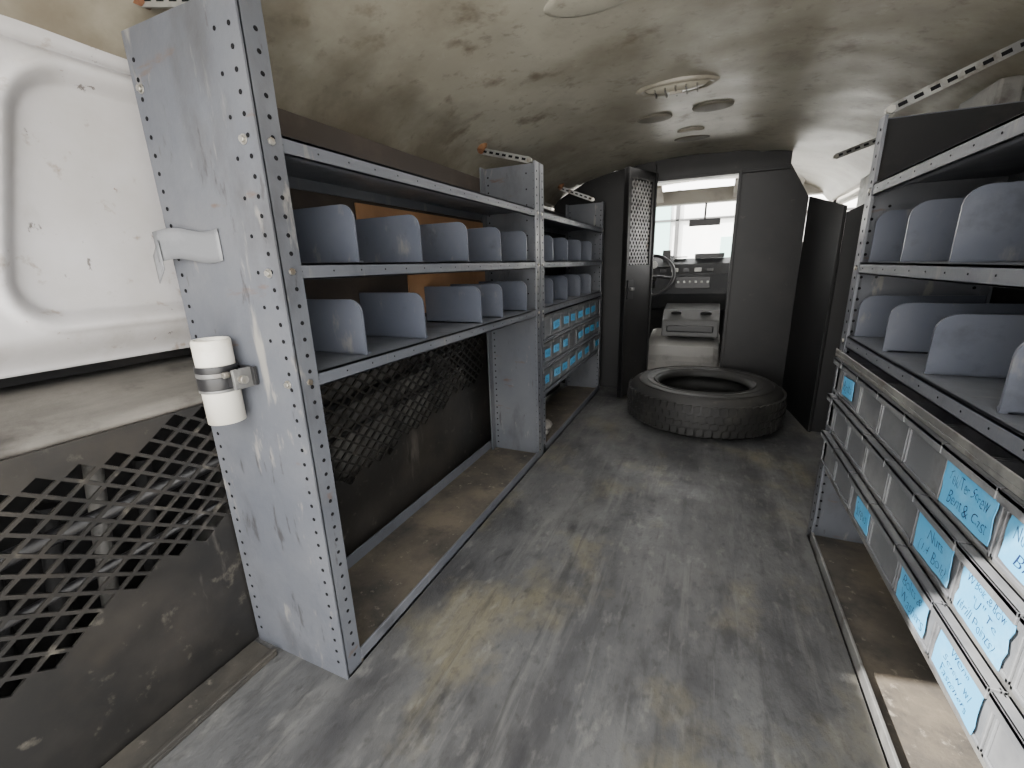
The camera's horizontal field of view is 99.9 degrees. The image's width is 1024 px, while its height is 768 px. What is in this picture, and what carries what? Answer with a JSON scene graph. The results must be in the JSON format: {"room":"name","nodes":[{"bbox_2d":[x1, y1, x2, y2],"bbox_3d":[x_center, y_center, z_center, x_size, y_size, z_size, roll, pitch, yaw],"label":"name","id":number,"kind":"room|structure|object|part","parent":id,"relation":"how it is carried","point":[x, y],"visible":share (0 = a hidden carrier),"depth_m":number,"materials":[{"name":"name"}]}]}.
{"room":"vehicle interior","nodes":[
{"label":"vehicle interior","id":0,"kind":"room"},
{"bbox_2d":[0,14,190,378],"bbox_3d":[-0.546,-0.419,1.161,0.085,0.529,1.804,5,17,24],"label":"wall","id":1,"kind":"structure","parent":0,"point":[80,207],"depth_m":0.73,"materials":[{"name":"white metal"}]},
{"bbox_2d":[0,206,551,679],"bbox_3d":[-0.351,-0.251,1.727,0.262,1.230,2.952,5,17,24],"label":"wall","id":2,"kind":"structure","parent":0,"point":[38,485],"depth_m":0.90,"materials":[{"name":"black metal"}]},
{"bbox_2d":[0,354,202,460],"bbox_3d":[-0.316,-0.246,1.731,0.212,0.069,2.870,5,17,24],"label":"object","id":3,"kind":"structure","parent":2,"relation":"attached to","point":[38,415],"depth_m":0.76,"materials":[{"name":"beige metal"}]},
{"bbox_2d":[0,404,258,767],"bbox_3d":[-0.682,0.363,0.762,0.005,0.574,0.387,5,17,24],"label":"grille","id":4,"kind":"object","parent":2,"relation":"in","point":[167,634],"depth_m":0.75,"materials":[{"name":"grey metal"}]},
{"bbox_2d":[0,345,464,696],"bbox_3d":[-0.555,0.221,1.249,0.134,0.425,1.491,5,17,24],"label":"cable loom","id":5,"kind":"object","parent":2,"relation":"attached to","point":[33,546],"visible":0.3,"depth_m":0.79,"materials":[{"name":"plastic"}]},
{"bbox_2d":[190,352,468,540],"bbox_3d":[-0.479,0.156,1.530,0.156,0.558,1.279,5,17,24],"label":"metal mesh","id":6,"kind":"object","parent":2,"relation":"attached to","point":[217,477],"depth_m":1.37,"materials":[{"name":"black metal"}]},
{"bbox_2d":[0,0,1023,207],"bbox_3d":[0.622,-0.935,1.572,1.695,0.231,3.772,5,17,24],"label":"ceiling","id":7,"kind":"structure","parent":0,"point":[436,81],"depth_m":1.18,"materials":[{"name":"beige paint"}]},
{"bbox_2d":[133,0,188,9],"bbox_3d":[-0.522,-0.610,0.670,0.230,0.074,0.050,5,17,24],"label":"strap","id":8,"kind":"object","parent":7,"relation":"attached to","point":[147,4],"visible":0.47,"depth_m":0.69,"materials":[{"name":"metal"}]},
{"bbox_2d":[477,143,531,162],"bbox_3d":[-0.032,-0.886,1.657,0.238,0.093,0.049,5,17,24],"label":"strap","id":9,"kind":"object","parent":7,"relation":"attached to","point":[481,149],"visible":0.98,"depth_m":1.65,"materials":[{"name":"metal"}]},
{"bbox_2d":[558,183,593,200],"bbox_3d":[0.375,-1.136,2.552,0.226,0.109,0.047,2,16,15],"label":"strap","id":10,"kind":"object","parent":7,"relation":"attached to","point":[561,187],"visible":0.97,"depth_m":2.55,"materials":[{"name":"metal"}]},
{"bbox_2d":[544,0,626,17],"bbox_3d":[0.169,-0.847,0.948,0.213,0.007,0.115,5,17,24],"label":"ceiling light","id":11,"kind":"object","parent":7,"relation":"attached to","point":[553,8],"visible":1,"depth_m":0.97,"materials":[{"name":"white plastic"}]},
{"bbox_2d":[637,113,671,122],"bbox_3d":[0.581,-1.082,1.755,0.139,0.007,0.098,5,17,24],"label":"plug","id":12,"kind":"object","parent":7,"relation":"attached to","point":[653,118],"visible":1,"depth_m":1.74,"materials":[{"name":"grey plastic"}]},
{"bbox_2d":[657,186,663,202],"bbox_3d":[0.924,-1.413,3.247,0.410,0.095,0.194,5,17,24],"label":"sun visor","id":13,"kind":"object","parent":7,"relation":"attached to","point":[660,199],"visible":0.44,"depth_m":3.17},
{"bbox_2d":[636,75,719,98],"bbox_3d":[0.548,-0.984,1.434,0.271,0.033,0.114,5,17,24],"label":"recessed light","id":14,"kind":"object","parent":7,"relation":"in","point":[677,86],"visible":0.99,"depth_m":1.41,"materials":[{"name":"beige plastic"}]},
{"bbox_2d":[677,127,703,133],"bbox_3d":[0.803,-1.141,1.933,0.115,0.012,0.049,5,17,24],"label":"plug","id":15,"kind":"object","parent":7,"relation":"attached to","point":[692,129],"visible":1,"depth_m":1.92,"materials":[{"name":"beige plastic"}]},
{"bbox_2d":[674,135,709,141],"bbox_3d":[0.864,-1.179,2.062,0.164,0.007,0.090,5,17,24],"label":"plug","id":16,"kind":"object","parent":7,"relation":"attached to","point":[693,137],"visible":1,"depth_m":2.05,"materials":[{"name":"grey plastic"}]},
{"bbox_2d":[692,100,733,111],"bbox_3d":[0.765,-1.056,1.639,0.148,0.007,0.107,5,17,24],"label":"plug","id":17,"kind":"object","parent":7,"relation":"attached to","point":[720,104],"visible":1,"depth_m":1.62,"materials":[{"name":"grey plastic"}]},
{"bbox_2d":[657,184,823,206],"bbox_3d":[1.393,-1.400,3.211,1.689,0.098,0.098,5,17,24],"label":"trim","id":18,"kind":"structure","parent":7,"relation":"attached to","point":[723,193],"depth_m":3.16,"materials":[{"name":"beige plastic"}]},
{"bbox_2d":[689,203,720,226],"bbox_3d":[1.440,-1.264,3.203,0.213,0.166,0.088,5,17,24],"label":"mirror","id":19,"kind":"object","parent":18,"relation":"attached to","point":[709,221],"visible":0.97,"depth_m":3.19,"materials":[{"name":"black plastic"}]},
{"bbox_2d":[733,177,804,196],"bbox_3d":[1.725,-1.341,2.896,0.410,0.095,0.194,5,17,24],"label":"sun visor","id":20,"kind":"object","parent":7,"relation":"attached to","point":[736,179],"visible":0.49,"depth_m":2.92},
{"bbox_2d":[832,138,875,158],"bbox_3d":[1.359,-0.925,1.658,0.199,0.092,0.047,2,16,15],"label":"strap","id":21,"kind":"object","parent":7,"relation":"attached to","point":[871,142],"visible":0.54,"depth_m":1.67,"materials":[{"name":"metal"}]},
{"bbox_2d":[884,38,1023,114],"bbox_3d":[0.985,-0.677,0.917,0.279,0.141,0.049,5,17,24],"label":"strap","id":22,"kind":"object","parent":7,"relation":"attached to","point":[1018,46],"visible":1,"depth_m":0.93,"materials":[{"name":"metal"}]},
{"bbox_2d":[153,383,886,767],"bbox_3d":[0.490,0.428,1.531,2.066,0.025,2.952,5,17,24],"label":"floor","id":23,"kind":"structure","parent":0,"point":[644,595],"depth_m":0.96,"materials":[{"name":"metal"}]},
{"bbox_2d":[101,641,276,767],"bbox_3d":[-0.650,0.649,0.775,0.078,0.016,0.451,5,17,24],"label":"ledge","id":24,"kind":"object","parent":23,"relation":"on","point":[149,748],"visible":1,"depth_m":0.83,"materials":[{"name":"grey metal"}]},
{"bbox_2d":[121,0,541,679],"bbox_3d":[-0.244,-0.120,1.298,0.274,1.199,1.174,5,17,24],"label":"shelving unit","id":25,"kind":"object","parent":23,"relation":"on","point":[346,254],"visible":0.97,"depth_m":0.88,"materials":[{"name":"grey metal"}]},
{"bbox_2d":[152,228,223,283],"bbox_3d":[-0.566,-0.222,0.743,0.173,0.093,0.011,4,16,19],"label":"tape","id":26,"kind":"object","parent":25,"relation":"attached to","point":[170,243],"visible":1,"depth_m":0.74,"materials":[{"name":"white plastic"}]},
{"bbox_2d":[190,336,258,425],"bbox_3d":[-0.500,-0.005,0.749,0.095,0.148,0.065,5,17,24],"label":"holder","id":27,"kind":"object","parent":25,"relation":"attached to","point":[220,380],"visible":1,"depth_m":0.73,"materials":[{"name":"white plastic"}]},
{"bbox_3d":[-0.473,0.022,0.807,0.272,1.199,0.044,5,17,24],"label":"panel","id":28,"kind":"part","parent":25,"relation":"part of","materials":[{"name":"grey metal"}]},
{"bbox_3d":[-0.236,-0.524,1.182,0.233,0.044,1.150,5,17,24],"label":"shelf","id":29,"kind":"part","parent":25,"relation":"part of","materials":[{"name":"grey metal"}]},
{"bbox_2d":[320,333,490,556],"bbox_3d":[-0.299,0.136,1.587,0.005,0.514,0.934,5,17,24],"label":"grille","id":30,"kind":"object","parent":25,"relation":"attached to","point":[420,458],"depth_m":1.46,"materials":[{"name":"black metal"}]},
{"bbox_3d":[-0.230,-0.341,1.232,0.233,0.044,1.150,5,17,24],"label":"shelf","id":31,"kind":"part","parent":25,"relation":"part of","materials":[{"name":"grey metal"}]},
{"bbox_3d":[-0.225,-0.163,1.281,0.233,0.044,1.150,5,17,24],"label":"shelf","id":32,"kind":"part","parent":25,"relation":"part of","materials":[{"name":"grey metal"}]},
{"bbox_2d":[346,440,541,672],"bbox_3d":[-0.215,0.434,1.450,0.246,0.049,1.148,5,17,24],"label":"shelf","id":33,"kind":"object","parent":25,"relation":"on","point":[388,573],"depth_m":1.33,"materials":[{"name":"grey metal"}]},
{"bbox_3d":[0.004,-0.257,1.788,0.231,1.189,0.044,5,17,24],"label":"panel","id":34,"kind":"part","parent":25,"relation":"part of","materials":[{"name":"grey metal"}]},
{"bbox_2d":[539,163,603,454],"bbox_3d":[0.239,-0.404,2.298,0.240,1.189,1.111,5,17,24],"label":"shelving unit","id":35,"kind":"object","parent":23,"relation":"on","point":[571,243],"visible":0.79,"depth_m":2.33,"materials":[{"name":"grey metal"}]},
{"bbox_3d":[0.024,-0.269,1.829,0.231,1.189,0.044,5,17,24],"label":"panel","id":36,"kind":"part","parent":35,"relation":"part of","materials":[{"name":"grey metal"}]},
{"bbox_3d":[0.061,-0.255,1.885,0.210,0.097,0.131,5,17,24],"label":"drawer","id":37,"kind":"part","parent":35,"relation":"part of","materials":[{"name":"grey metal"}]},
{"bbox_3d":[0.068,-0.037,1.944,0.210,0.097,0.131,5,17,24],"label":"drawer","id":38,"kind":"part","parent":35,"relation":"part of","materials":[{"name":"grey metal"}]},
{"bbox_3d":[0.064,-0.148,1.914,0.210,0.097,0.131,5,17,24],"label":"drawer","id":39,"kind":"part","parent":35,"relation":"part of","materials":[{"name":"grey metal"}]},
{"bbox_2d":[546,419,552,434],"bbox_3d":[0.121,0.214,2.080,0.128,0.092,0.229,5,17,24],"label":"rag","id":40,"kind":"object","parent":35,"relation":"on","point":[549,424],"visible":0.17,"depth_m":2.07,"materials":[{"name":"white fabric"}]},
{"bbox_3d":[0.117,-0.289,2.004,0.210,0.097,0.131,5,17,24],"label":"drawer","id":41,"kind":"part","parent":35,"relation":"part of","materials":[{"name":"grey metal"}]},
{"bbox_3d":[0.120,-0.182,2.034,0.210,0.097,0.131,5,17,24],"label":"drawer","id":42,"kind":"part","parent":35,"relation":"part of","materials":[{"name":"grey metal"}]},
{"bbox_3d":[0.123,-0.072,2.064,0.210,0.097,0.131,5,17,24],"label":"drawer","id":43,"kind":"part","parent":35,"relation":"part of","materials":[{"name":"grey metal"}]},
{"bbox_3d":[0.172,-0.324,2.124,0.210,0.097,0.131,5,17,24],"label":"drawer","id":44,"kind":"part","parent":35,"relation":"part of","materials":[{"name":"grey metal"}]},
{"bbox_3d":[0.179,-0.106,2.183,0.210,0.097,0.131,5,17,24],"label":"drawer","id":45,"kind":"part","parent":35,"relation":"part of","materials":[{"name":"grey metal"}]},
{"bbox_3d":[0.175,-0.217,2.153,0.210,0.097,0.131,5,17,24],"label":"drawer","id":46,"kind":"part","parent":35,"relation":"part of","materials":[{"name":"grey metal"}]},
{"bbox_3d":[0.228,-0.358,2.243,0.210,0.097,0.131,5,17,24],"label":"drawer","id":47,"kind":"part","parent":35,"relation":"part of","materials":[{"name":"grey metal"}]},
{"bbox_3d":[0.241,-0.452,2.284,0.233,0.044,1.094,5,17,24],"label":"shelf","id":48,"kind":"part","parent":35,"relation":"part of","materials":[{"name":"grey metal"}]},
{"bbox_3d":[0.236,-0.631,2.235,0.233,0.044,1.094,5,17,24],"label":"shelf","id":49,"kind":"part","parent":35,"relation":"part of","materials":[{"name":"grey metal"}]},
{"bbox_3d":[0.230,-0.813,2.185,0.233,0.044,1.094,5,17,24],"label":"shelf","id":50,"kind":"part","parent":35,"relation":"part of","materials":[{"name":"grey metal"}]},
{"bbox_3d":[0.234,-0.141,2.303,0.210,0.097,0.131,5,17,24],"label":"drawer","id":51,"kind":"part","parent":35,"relation":"part of","materials":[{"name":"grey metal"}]},
{"bbox_3d":[0.231,-0.251,2.272,0.210,0.097,0.131,5,17,24],"label":"drawer","id":52,"kind":"part","parent":35,"relation":"part of","materials":[{"name":"grey metal"}]},
{"bbox_3d":[0.283,-0.392,2.362,0.210,0.097,0.131,5,17,24],"label":"drawer","id":53,"kind":"part","parent":35,"relation":"part of","materials":[{"name":"grey metal"}]},
{"bbox_3d":[0.290,-0.175,2.422,0.210,0.097,0.131,5,17,24],"label":"drawer","id":54,"kind":"part","parent":35,"relation":"part of","materials":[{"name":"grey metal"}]},
{"bbox_3d":[0.286,-0.286,2.392,0.210,0.097,0.131,5,17,24],"label":"drawer","id":55,"kind":"part","parent":35,"relation":"part of","materials":[{"name":"grey metal"}]},
{"bbox_3d":[0.339,-0.427,2.482,0.210,0.097,0.131,5,17,24],"label":"drawer","id":56,"kind":"part","parent":35,"relation":"part of","materials":[{"name":"grey metal"}]},
{"bbox_3d":[0.460,-0.531,2.768,0.231,1.173,0.044,5,17,24],"label":"panel","id":57,"kind":"part","parent":35,"relation":"part of","materials":[{"name":"grey metal"}]},
{"bbox_3d":[0.345,-0.209,2.541,0.210,0.097,0.131,5,17,24],"label":"drawer","id":58,"kind":"part","parent":35,"relation":"part of","materials":[{"name":"grey metal"}]},
{"bbox_3d":[0.342,-0.320,2.511,0.210,0.097,0.131,5,17,24],"label":"drawer","id":59,"kind":"part","parent":35,"relation":"part of","materials":[{"name":"grey metal"}]},
{"bbox_3d":[0.394,-0.461,2.601,0.210,0.097,0.131,5,17,24],"label":"drawer","id":60,"kind":"part","parent":35,"relation":"part of","materials":[{"name":"grey metal"}]},
{"bbox_3d":[0.401,-0.244,2.661,0.210,0.097,0.131,5,17,24],"label":"drawer","id":61,"kind":"part","parent":35,"relation":"part of","materials":[{"name":"grey metal"}]},
{"bbox_3d":[0.398,-0.355,2.630,0.210,0.097,0.131,5,17,24],"label":"drawer","id":62,"kind":"part","parent":35,"relation":"part of","materials":[{"name":"grey metal"}]},
{"bbox_3d":[0.450,-0.496,2.720,0.210,0.097,0.131,5,17,24],"label":"drawer","id":63,"kind":"part","parent":35,"relation":"part of","materials":[{"name":"grey metal"}]},
{"bbox_3d":[0.456,-0.278,2.780,0.210,0.097,0.131,5,17,24],"label":"drawer","id":64,"kind":"part","parent":35,"relation":"part of","materials":[{"name":"grey metal"}]},
{"bbox_3d":[0.453,-0.389,2.750,0.210,0.097,0.131,5,17,24],"label":"drawer","id":65,"kind":"part","parent":35,"relation":"part of","materials":[{"name":"grey metal"}]},
{"bbox_2d":[627,366,786,438],"bbox_3d":[1.022,0.076,2.318,0.775,0.208,0.775,5,17,24],"label":"tire","id":66,"kind":"object","parent":23,"relation":"on","point":[692,401],"visible":1,"depth_m":2.06,"materials":[{"name":"rubber"}]},
{"bbox_2d":[554,150,863,431],"bbox_3d":[0.925,-0.558,2.400,1.607,1.392,0.525,5,17,24],"label":"wall","id":67,"kind":"structure","parent":23,"relation":"on","point":[772,203],"depth_m":2.39,"materials":[{"name":"black metal"}]},
{"bbox_3d":[0.577,-0.655,2.805,0.631,1.386,0.049,5,17,24],"label":"fixed panel","id":68,"kind":"part","parent":67,"relation":"part of","materials":[{"name":"black metal"}]},
{"bbox_3d":[0.744,-0.569,2.563,0.298,1.287,0.033,-15,20,-41],"label":"door","id":69,"kind":"part","parent":67,"relation":"part of","materials":[{"name":"black metal"}]},
{"bbox_3d":[1.461,-0.483,2.256,0.280,1.292,0.658,-6,16,-15],"label":"angled panel","id":70,"kind":"part","parent":67,"relation":"part of","materials":[{"name":"black metal"}]},
{"bbox_3d":[1.502,-0.278,1.930,0.134,1.066,0.012,8,18,30],"label":"panel","id":71,"kind":"part","parent":67,"relation":"part of","materials":[{"name":"black metal"}]},
{"bbox_2d":[807,100,1023,767],"bbox_3d":[0.762,0.076,0.607,0.276,1.128,1.165,5,17,24],"label":"shelving unit","id":72,"kind":"object","parent":23,"relation":"on","point":[915,533],"visible":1,"depth_m":0.73,"materials":[{"name":"grey metal"}]},
{"bbox_3d":[0.953,0.199,1.117,0.234,0.092,0.135,5,17,24],"label":"drawer","id":73,"kind":"part","parent":72,"relation":"part of","materials":[{"name":"grey metal"}]},
{"bbox_3d":[0.969,0.085,1.130,0.234,0.092,0.049,5,17,24],"label":"drawer","id":74,"kind":"part","parent":72,"relation":"part of","materials":[{"name":"grey metal"}]},
{"bbox_3d":[0.929,0.110,1.044,0.234,0.092,0.127,5,17,24],"label":"drawer","id":75,"kind":"part","parent":72,"relation":"part of","materials":[{"name":"grey metal"}]},
{"bbox_3d":[0.896,0.235,0.995,0.234,0.092,0.135,5,17,24],"label":"drawer","id":76,"kind":"part","parent":72,"relation":"part of","materials":[{"name":"grey metal"}]},
{"bbox_3d":[0.959,-0.010,1.089,0.234,0.092,0.070,5,17,24],"label":"drawer","id":77,"kind":"part","parent":72,"relation":"part of","materials":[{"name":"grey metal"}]},
{"bbox_3d":[0.875,0.143,0.929,0.234,0.092,0.127,5,17,24],"label":"drawer","id":78,"kind":"part","parent":72,"relation":"part of","materials":[{"name":"grey metal"}]},
{"bbox_3d":[0.839,0.270,0.872,0.234,0.092,0.135,5,17,24],"label":"drawer","id":79,"kind":"part","parent":72,"relation":"part of","materials":[{"name":"grey metal"}]},
{"bbox_3d":[0.914,0.018,0.992,0.234,0.092,0.131,5,17,24],"label":"drawer","id":80,"kind":"part","parent":72,"relation":"part of","materials":[{"name":"grey metal"}]},
{"bbox_3d":[0.822,0.176,0.814,0.234,0.092,0.127,5,17,24],"label":"drawer","id":81,"kind":"part","parent":72,"relation":"part of","materials":[{"name":"grey metal"}]},
{"bbox_3d":[0.782,0.305,0.750,0.234,0.092,0.135,5,17,24],"label":"drawer","id":82,"kind":"part","parent":72,"relation":"part of","materials":[{"name":"grey metal"}]},
{"bbox_3d":[0.859,0.052,0.873,0.234,0.092,0.131,5,17,24],"label":"drawer","id":83,"kind":"part","parent":72,"relation":"part of","materials":[{"name":"grey metal"}]},
{"bbox_3d":[0.768,0.209,0.699,0.234,0.092,0.127,5,17,24],"label":"drawer","id":84,"kind":"part","parent":72,"relation":"part of","materials":[{"name":"grey metal"}]},
{"bbox_3d":[0.994,-0.066,1.097,0.258,1.128,0.044,5,17,24],"label":"panel","id":85,"kind":"part","parent":72,"relation":"part of","materials":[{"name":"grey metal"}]},
{"bbox_3d":[0.725,0.341,0.628,0.234,0.092,0.135,5,17,24],"label":"drawer","id":86,"kind":"part","parent":72,"relation":"part of","materials":[{"name":"grey metal"}]},
{"bbox_3d":[0.803,0.086,0.754,0.234,0.092,0.131,5,17,24],"label":"drawer","id":87,"kind":"part","parent":72,"relation":"part of","materials":[{"name":"grey metal"}]},
{"bbox_3d":[0.762,0.028,0.593,0.260,0.044,1.140,5,17,24],"label":"shelf","id":88,"kind":"part","parent":72,"relation":"part of","materials":[{"name":"grey metal"}]},
{"bbox_3d":[0.757,-0.149,0.544,0.260,0.044,1.140,5,17,24],"label":"shelf","id":89,"kind":"part","parent":72,"relation":"part of","materials":[{"name":"grey metal"}]},
{"bbox_3d":[0.715,0.242,0.584,0.234,0.092,0.127,5,17,24],"label":"drawer","id":90,"kind":"part","parent":72,"relation":"part of","materials":[{"name":"grey metal"}]},
{"bbox_3d":[0.752,-0.323,0.496,0.260,0.044,1.140,5,17,24],"label":"shelf","id":91,"kind":"part","parent":72,"relation":"part of","materials":[{"name":"grey metal"}]},
{"bbox_3d":[0.748,0.121,0.636,0.234,0.092,0.131,5,17,24],"label":"drawer","id":92,"kind":"part","parent":72,"relation":"part of","materials":[{"name":"grey metal"}]},
{"bbox_3d":[0.668,0.376,0.505,0.234,0.092,0.135,5,17,24],"label":"drawer","id":93,"kind":"part","parent":72,"relation":"part of","materials":[{"name":"grey metal"}]},
{"bbox_3d":[0.693,0.155,0.517,0.234,0.092,0.131,5,17,24],"label":"drawer","id":94,"kind":"part","parent":72,"relation":"part of","materials":[{"name":"grey metal"}]},
{"bbox_3d":[0.661,0.276,0.469,0.234,0.092,0.127,5,17,24],"label":"drawer","id":95,"kind":"part","parent":72,"relation":"part of","materials":[{"name":"grey metal"}]},
{"bbox_3d":[0.611,0.411,0.383,0.234,0.092,0.135,5,17,24],"label":"drawer","id":96,"kind":"part","parent":72,"relation":"part of","materials":[{"name":"grey metal"}]},
{"bbox_3d":[0.638,0.189,0.398,0.234,0.092,0.131,5,17,24],"label":"drawer","id":97,"kind":"part","parent":72,"relation":"part of","materials":[{"name":"grey metal"}]},
{"bbox_3d":[0.607,0.309,0.353,0.234,0.092,0.127,5,17,24],"label":"drawer","id":98,"kind":"part","parent":72,"relation":"part of","materials":[{"name":"grey metal"}]},
{"bbox_2d":[649,309,785,377],"bbox_3d":[1.589,-0.571,3.826,1.788,0.951,0.066,5,17,24],"label":"wall","id":99,"kind":"structure","parent":0,"point":[656,317],"depth_m":3.90,"materials":[{"name":"black metal"}]},
{"bbox_2d":[651,250,729,309],"bbox_3d":[1.450,-0.819,3.441,1.640,0.491,0.435,5,17,24],"label":"dashboard","id":100,"kind":"object","parent":99,"relation":"attached to","point":[703,278],"visible":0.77,"depth_m":3.29,"materials":[{"name":"black plastic"}]},
{"bbox_2d":[652,254,675,296],"bbox_3d":[1.034,-0.811,3.211,0.262,0.307,0.307,-10,17,-28],"label":"steering wheel","id":101,"kind":"object","parent":100,"relation":"attached to","point":[655,276],"visible":0.44,"depth_m":3.16,"materials":[{"name":"black plastic"}]},
{"bbox_2d":[654,194,828,258],"bbox_3d":[1.473,-1.223,3.451,1.755,0.445,0.364,5,17,24],"label":"window","id":102,"kind":"structure","parent":99,"relation":"in","point":[673,232],"depth_m":3.44,"materials":[{"name":"clear glass"}]},
{"bbox_2d":[856,75,1023,206],"bbox_3d":[1.199,-0.117,1.068,0.098,1.230,2.911,5,17,24],"label":"wall","id":103,"kind":"structure","parent":0,"point":[1006,89],"depth_m":1.07,"materials":[{"name":"white metal"}]},
{"bbox_2d":[832,188,858,203],"bbox_3d":[2.136,-0.546,2.900,0.041,1.361,1.252,5,17,24],"label":"trim","id":104,"kind":"structure","parent":103,"relation":"attached to","point":[852,195],"depth_m":2.62,"materials":[{"name":"white plastic"}]},
{"bbox_3d":[1.381,0.050,3.462,1.886,0.041,1.353,5,17,24],"label":"floor","id":105,"kind":"structure","parent":0,"visible":0},
{"bbox_2d":[648,328,719,369],"bbox_3d":[1.249,-0.138,3.184,0.492,0.476,0.541,5,17,24],"label":"engine cover","id":106,"kind":"object","parent":105,"relation":"on","point":[664,351],"visible":0.35,"depth_m":2.98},
{"bbox_2d":[661,303,719,337],"bbox_3d":[1.316,-0.475,3.165,0.377,0.210,0.316,5,17,24],"label":"console","id":107,"kind":"object","parent":106,"relation":"on","point":[679,319],"visible":1,"depth_m":3.08,"materials":[{"name":"grey plastic"}]},
{"label":"outside","id":108,"kind":"structure","parent":0,"visible":0},
{"bbox_3d":[5.066,-1.593,11.206,65.600,0.041,73.800,5,17,24],"label":"ground","id":109,"kind":"structure","parent":108,"visible":0},
{"bbox_2d":[677,190,857,211],"bbox_3d":[5.255,-3.913,13.207,13.120,3.362,3.362,5,17,24],"label":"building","id":110,"kind":"structure","parent":109,"relation":"on","point":[851,204],"depth_m":10.04,"materials":[{"name":"glass"}]}
]}

